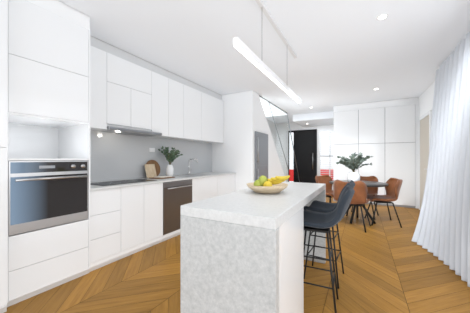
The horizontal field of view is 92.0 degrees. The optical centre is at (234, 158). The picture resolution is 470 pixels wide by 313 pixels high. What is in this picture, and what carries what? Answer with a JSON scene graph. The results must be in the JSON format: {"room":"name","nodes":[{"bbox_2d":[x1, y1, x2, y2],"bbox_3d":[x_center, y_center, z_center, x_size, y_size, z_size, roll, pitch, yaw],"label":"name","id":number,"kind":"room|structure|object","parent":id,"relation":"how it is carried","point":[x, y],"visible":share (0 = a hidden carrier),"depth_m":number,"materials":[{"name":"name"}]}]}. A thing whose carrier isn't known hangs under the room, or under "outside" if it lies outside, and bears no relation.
{"room":"kitchen","nodes":[
{"label":"kitchen","id":0,"kind":"room"},
{"bbox_2d":[90,120,276,182],"bbox_3d":[-0.932,-0.150,4.932,0.100,2.720,11.100,0,0,29],"label":"wall","id":1,"kind":"structure","parent":0,"point":[273,128],"depth_m":9.33,"materials":[{"name":"white paint"}]},
{"bbox_2d":[90,35,109,130],"bbox_3d":[-1.867,-0.943,2.806,0.338,1.131,0.373,0,0,29],"label":"upper cabinet","id":2,"kind":"object","parent":1,"relation":"attached to","point":[99,49],"depth_m":2.82,"materials":[{"name":"white laminate"}]},
{"bbox_2d":[102,44,153,134],"bbox_3d":[-1.604,-0.943,3.277,0.338,1.131,0.705,0,0,29],"label":"upper cabinet","id":3,"kind":"object","parent":1,"relation":"attached to","point":[131,94],"depth_m":3.19,"materials":[{"name":"white laminate"}]},
{"bbox_2d":[90,131,211,181],"bbox_3d":[-1.325,-0.030,4.109,0.014,0.686,3.176,0,0,29],"label":"backsplash","id":4,"kind":"structure","parent":1,"relation":"attached to","point":[113,156],"depth_m":3.65,"materials":[{"name":"grey glass"}]},
{"bbox_2d":[142,65,169,138],"bbox_3d":[-1.347,-0.943,3.737,0.338,1.131,0.350,0,0,29],"label":"upper cabinet","id":5,"kind":"object","parent":1,"relation":"attached to","point":[161,76],"depth_m":3.69,"materials":[{"name":"white laminate"}]},
{"bbox_2d":[170,72,185,138],"bbox_3d":[-1.171,-0.943,4.051,0.338,1.131,0.370,0,0,29],"label":"upper cabinet","id":6,"kind":"object","parent":1,"relation":"attached to","point":[177,83],"depth_m":4.01,"materials":[{"name":"white laminate"}]},
{"bbox_2d":[182,79,201,141],"bbox_3d":[-0.952,-0.943,4.444,0.338,1.131,0.530,0,0,29],"label":"upper cabinet","id":7,"kind":"object","parent":1,"relation":"attached to","point":[193,90],"depth_m":4.40,"materials":[{"name":"white laminate"}]},
{"bbox_2d":[202,86,223,142],"bbox_3d":[-0.616,-0.943,5.046,0.338,1.131,0.848,0,0,29],"label":"upper cabinet","id":8,"kind":"object","parent":1,"relation":"attached to","point":[212,103],"depth_m":4.93,"materials":[{"name":"white laminate"}]},
{"bbox_2d":[212,91,247,190],"bbox_3d":[-0.114,-0.150,5.305,0.960,2.720,0.086,0,0,29],"label":"wall","id":9,"kind":"structure","parent":0,"point":[245,119],"depth_m":5.19,"materials":[{"name":"white paint"}]},
{"bbox_2d":[4,197,469,312],"bbox_3d":[1.279,1.240,4.074,4.798,0.060,12.756,0,0,29],"label":"floor","id":10,"kind":"structure","parent":0,"point":[371,257],"depth_m":2.24,"materials":[{"name":"brown wood"}]},
{"bbox_2d":[0,0,6,312],"bbox_3d":[-2.353,-0.149,1.538,0.728,2.718,0.989,0,0,29],"label":"pantry","id":11,"kind":"object","parent":10,"relation":"on","point":[3,156],"visible":1,"depth_m":1.77,"materials":[{"name":"white laminate"}]},
{"bbox_2d":[7,0,89,306],"bbox_3d":[-1.954,-0.149,2.262,0.718,2.718,0.658,0,0,29],"label":"tall cabinet","id":12,"kind":"object","parent":10,"relation":"on","point":[48,144],"visible":0.96,"depth_m":2.11,"materials":[{"name":"white laminate"}]},
{"bbox_2d":[89,187,124,271],"bbox_3d":[-1.734,0.775,2.723,0.650,0.870,0.358,0,0,29],"label":"base cabinet","id":13,"kind":"object","parent":10,"relation":"on","point":[107,208],"depth_m":2.58,"materials":[{"name":"white laminate"}]},
{"bbox_2d":[90,172,235,190],"bbox_3d":[-1.039,0.325,3.949,0.668,0.031,3.176,0,0,29],"label":"countertop","id":14,"kind":"structure","parent":13,"relation":"on","point":[108,185],"depth_m":3.18,"materials":[{"name":"white stone"}]},
{"bbox_2d":[144,160,159,177],"bbox_3d":[-1.384,0.163,3.838,0.138,0.297,0.350,0,0,29],"label":"chopping board","id":15,"kind":"object","parent":14,"relation":"on","point":[152,168],"depth_m":3.80,"materials":[{"name":"brown wood"}]},
{"bbox_2d":[148,175,174,178],"bbox_3d":[-1.194,0.299,3.726,0.240,0.028,0.340,0,0,29],"label":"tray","id":16,"kind":"object","parent":14,"relation":"on","point":[150,177],"depth_m":3.67,"materials":[{"name":"brown wood"}]},
{"bbox_2d":[158,146,182,176],"bbox_3d":[-1.140,0.041,4.032,0.355,0.547,0.442,0,0,29],"label":"potted plant","id":17,"kind":"object","parent":14,"relation":"on","point":[172,156],"visible":0.96,"depth_m":3.98,"materials":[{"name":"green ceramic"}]},
{"bbox_2d":[125,187,144,256],"bbox_3d":[-1.567,0.775,3.024,0.650,0.870,0.330,0,0,29],"label":"base cabinet","id":18,"kind":"object","parent":10,"relation":"on","point":[128,217],"depth_m":2.88,"materials":[{"name":"white laminate"}]},
{"bbox_2d":[145,183,164,248],"bbox_3d":[-1.405,0.775,3.312,0.650,0.870,0.331,0,0,29],"label":"base cabinet","id":19,"kind":"object","parent":10,"relation":"on","point":[154,192],"depth_m":3.16,"materials":[{"name":"white laminate"}]},
{"bbox_2d":[165,179,192,240],"bbox_3d":[-1.167,0.775,3.739,0.650,0.870,0.648,0,0,29],"label":"dishwasher","id":20,"kind":"object","parent":10,"relation":"on","point":[180,193],"depth_m":3.51,"materials":[{"name":"black metal"}]},
{"bbox_2d":[193,175,216,201],"bbox_3d":[-0.820,0.775,4.359,0.650,0.870,0.771,0,0,29],"label":"base cabinet","id":21,"kind":"object","parent":10,"relation":"on","point":[203,189],"depth_m":4.17,"materials":[{"name":"white laminate"}]},
{"bbox_2d":[217,175,234,195],"bbox_3d":[-0.452,0.775,5.017,0.650,0.870,0.738,0,0,29],"label":"base cabinet","id":22,"kind":"object","parent":10,"relation":"on","point":[225,183],"depth_m":4.81,"materials":[{"name":"white laminate"}]},
{"bbox_2d":[181,186,325,312],"bbox_3d":[0.363,0.780,2.043,0.620,0.860,1.780,0,0,29],"label":"kitchen island","id":23,"kind":"object","parent":10,"relation":"on","point":[242,251],"depth_m":1.28,"materials":[{"name":"stone"}]},
{"bbox_2d":[181,182,324,225],"bbox_3d":[0.363,0.320,2.043,0.620,0.060,1.780,0,0,29],"label":"island countertop","id":24,"kind":"structure","parent":23,"relation":"on","point":[247,205],"depth_m":1.45,"materials":[{"name":"white stone"}]},
{"bbox_2d":[247,175,289,193],"bbox_3d":[0.279,0.215,1.975,0.360,0.146,0.360,0,0,29],"label":"fruit bowl","id":25,"kind":"object","parent":24,"relation":"on","point":[265,185],"visible":1,"depth_m":1.91,"materials":[{"name":"brown wood"}]},
{"bbox_2d":[255,131,267,180],"bbox_3d":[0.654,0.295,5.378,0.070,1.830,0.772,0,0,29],"label":"fridge","id":26,"kind":"object","parent":10,"relation":"on","point":[261,154],"visible":0.6,"depth_m":5.33,"materials":[{"name":"silver metal"}]},
{"bbox_2d":[259,95,299,181],"bbox_3d":[1.562,-0.160,7.170,0.024,2.720,4.261,0,0,29],"label":"glass","id":27,"kind":"object","parent":10,"relation":"on","point":[283,136],"visible":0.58,"depth_m":7.02,"materials":[{"name":"clear glass"}]},
{"bbox_2d":[304,185,354,312],"bbox_3d":[0.715,0.714,1.861,0.473,0.994,0.399,0,0,25],"label":"bar stool","id":28,"kind":"object","parent":10,"relation":"on","point":[320,222],"visible":0.77,"depth_m":1.77,"materials":[{"name":"grey fabric"}]},
{"bbox_2d":[304,180,354,288],"bbox_3d":[0.962,0.714,2.323,0.473,0.994,0.399,0,0,33],"label":"bar stool","id":29,"kind":"object","parent":10,"relation":"on","point":[319,206],"visible":0.52,"depth_m":2.29,"materials":[{"name":"grey fabric"}]},
{"bbox_2d":[315,175,346,213],"bbox_3d":[2.061,0.788,4.989,0.546,0.851,0.566,0,0,-31],"label":"dining chair","id":30,"kind":"object","parent":10,"relation":"on","point":[324,179],"visible":0.35,"depth_m":5.20,"materials":[{"name":"brown leather"}]},
{"bbox_2d":[333,103,360,200],"bbox_3d":[3.226,-0.149,6.582,0.630,2.718,0.618,0,0,29],"label":"tall cabinet","id":31,"kind":"object","parent":10,"relation":"on","point":[346,118],"depth_m":6.31,"materials":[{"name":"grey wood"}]},
{"bbox_2d":[333,179,370,232],"bbox_3d":[2.066,0.788,4.042,0.546,0.851,0.565,0,0,39],"label":"dining chair","id":32,"kind":"object","parent":10,"relation":"on","point":[359,198],"visible":0.67,"depth_m":3.83,"materials":[{"name":"brown leather"}]},
{"bbox_2d":[329,180,388,223],"bbox_3d":[2.389,0.841,4.439,1.020,0.762,1.020,0,0,29],"label":"dining table","id":33,"kind":"object","parent":10,"relation":"on","point":[373,184],"visible":0.42,"depth_m":4.30,"materials":[{"name":"grey metal"}]},
{"bbox_2d":[335,152,372,181],"bbox_3d":[2.323,0.157,4.454,0.693,0.604,0.698,0,0,29],"label":"potted plant","id":34,"kind":"object","parent":33,"relation":"on","point":[353,163],"visible":1,"depth_m":4.39,"materials":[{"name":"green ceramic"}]},
{"bbox_2d":[346,176,378,219],"bbox_3d":[2.744,0.788,4.873,0.546,0.851,0.566,0,0,39],"label":"dining chair","id":35,"kind":"object","parent":10,"relation":"on","point":[373,191],"visible":0.35,"depth_m":4.88,"materials":[{"name":"brown leather"}]},
{"bbox_2d":[361,101,384,204],"bbox_3d":[3.763,-0.149,6.282,0.600,2.718,0.618,0,0,29],"label":"tall cabinet","id":36,"kind":"object","parent":10,"relation":"on","point":[372,113],"depth_m":5.98,"materials":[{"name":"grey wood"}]},
{"bbox_2d":[364,178,402,227],"bbox_3d":[2.829,0.788,4.302,0.565,0.851,0.546,0,0,17],"label":"dining chair","id":37,"kind":"object","parent":10,"relation":"on","point":[392,188],"visible":0.9,"depth_m":4.29,"materials":[{"name":"brown leather"}]},
{"bbox_2d":[385,97,418,208],"bbox_3d":[4.329,-0.149,5.965,0.698,2.718,0.618,0,0,29],"label":"tall cabinet","id":38,"kind":"object","parent":10,"relation":"on","point":[385,134],"depth_m":5.68,"materials":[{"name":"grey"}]},
{"bbox_2d":[59,0,469,126],"bbox_3d":[1.027,-1.450,3.836,4.590,0.320,11.100,0,0,29],"label":"ceiling","id":39,"kind":"structure","parent":0,"point":[348,52],"depth_m":2.94,"materials":[{"name":"white paint"}]},
{"bbox_2d":[233,0,300,102],"bbox_3d":[0.282,-1.190,2.248,0.044,0.637,3.000,0,0,29],"label":"pendant light","id":40,"kind":"object","parent":39,"relation":"hanging from","point":[239,45],"visible":1,"depth_m":2.33,"materials":[{"name":"white metal"}]},
{"bbox_2d":[377,14,387,19],"bbox_3d":[1.566,-1.508,2.413,0.104,0.004,0.104,0,0,29],"label":"recessed light","id":41,"kind":"object","parent":39,"relation":"in","point":[382,17],"visible":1,"depth_m":2.40,"materials":[{"name":"white"}]},
{"bbox_2d":[248,90,285,187],"bbox_3d":[1.091,-0.150,6.328,0.090,2.720,3.048,0,0,29],"label":"wall","id":42,"kind":"structure","parent":0,"point":[257,121],"depth_m":5.21,"materials":[{"name":"white paint"}]},
{"bbox_2d":[260,99,285,116],"bbox_3d":[0.669,-1.506,6.700,0.950,0.004,2.850,0,0,29],"label":"ceiling","id":43,"kind":"structure","parent":0,"point":[273,110],"depth_m":7.04,"materials":[{"name":"white paint"}]},
{"bbox_2d":[277,122,332,189],"bbox_3d":[2.912,-0.150,9.084,2.560,2.720,0.100,0,0,29],"label":"wall","id":44,"kind":"structure","parent":0,"point":[293,127],"depth_m":9.46,"materials":[{"name":"white paint"}]},
{"bbox_2d":[288,129,316,182],"bbox_3d":[2.685,0.025,9.088,1.120,2.370,0.107,0,0,29],"label":"entry door","id":45,"kind":"structure","parent":44,"relation":"in","point":[305,145],"depth_m":9.07,"materials":[{"name":"black paint"}]},
{"bbox_2d":[319,130,332,180],"bbox_3d":[3.598,-0.115,8.610,0.760,1.930,0.051,0,0,29],"label":"window","id":46,"kind":"structure","parent":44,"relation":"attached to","point":[325,152],"depth_m":8.68,"materials":[{"name":"white"}]},
{"bbox_2d":[419,81,434,117],"bbox_3d":[2.587,-0.150,2.025,0.100,2.720,9.460,0,0,29],"label":"wall","id":47,"kind":"structure","parent":0,"point":[426,97],"depth_m":4.91,"materials":[{"name":"white paint"}]},
{"bbox_2d":[419,110,431,209],"bbox_3d":[4.156,0.115,5.009,0.068,2.190,1.040,0,0,29],"label":"door","id":48,"kind":"structure","parent":47,"relation":"in","point":[425,120],"depth_m":5.09,"materials":[{"name":"beige wood"}]},
{"bbox_3d":[2.724,-1.455,2.526,0.144,0.036,2.667,0,0,29],"label":"rail","id":49,"kind":"object","parent":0,"visible":0},
{"bbox_2d":[411,32,469,286],"bbox_3d":[2.526,-0.120,2.741,0.476,2.630,2.350,0,0,29],"label":"curtain","id":50,"kind":"object","parent":49,"relation":"hanging from","point":[442,231],"visible":1,"depth_m":2.78,"materials":[{"name":"white fabric"}]}
]}

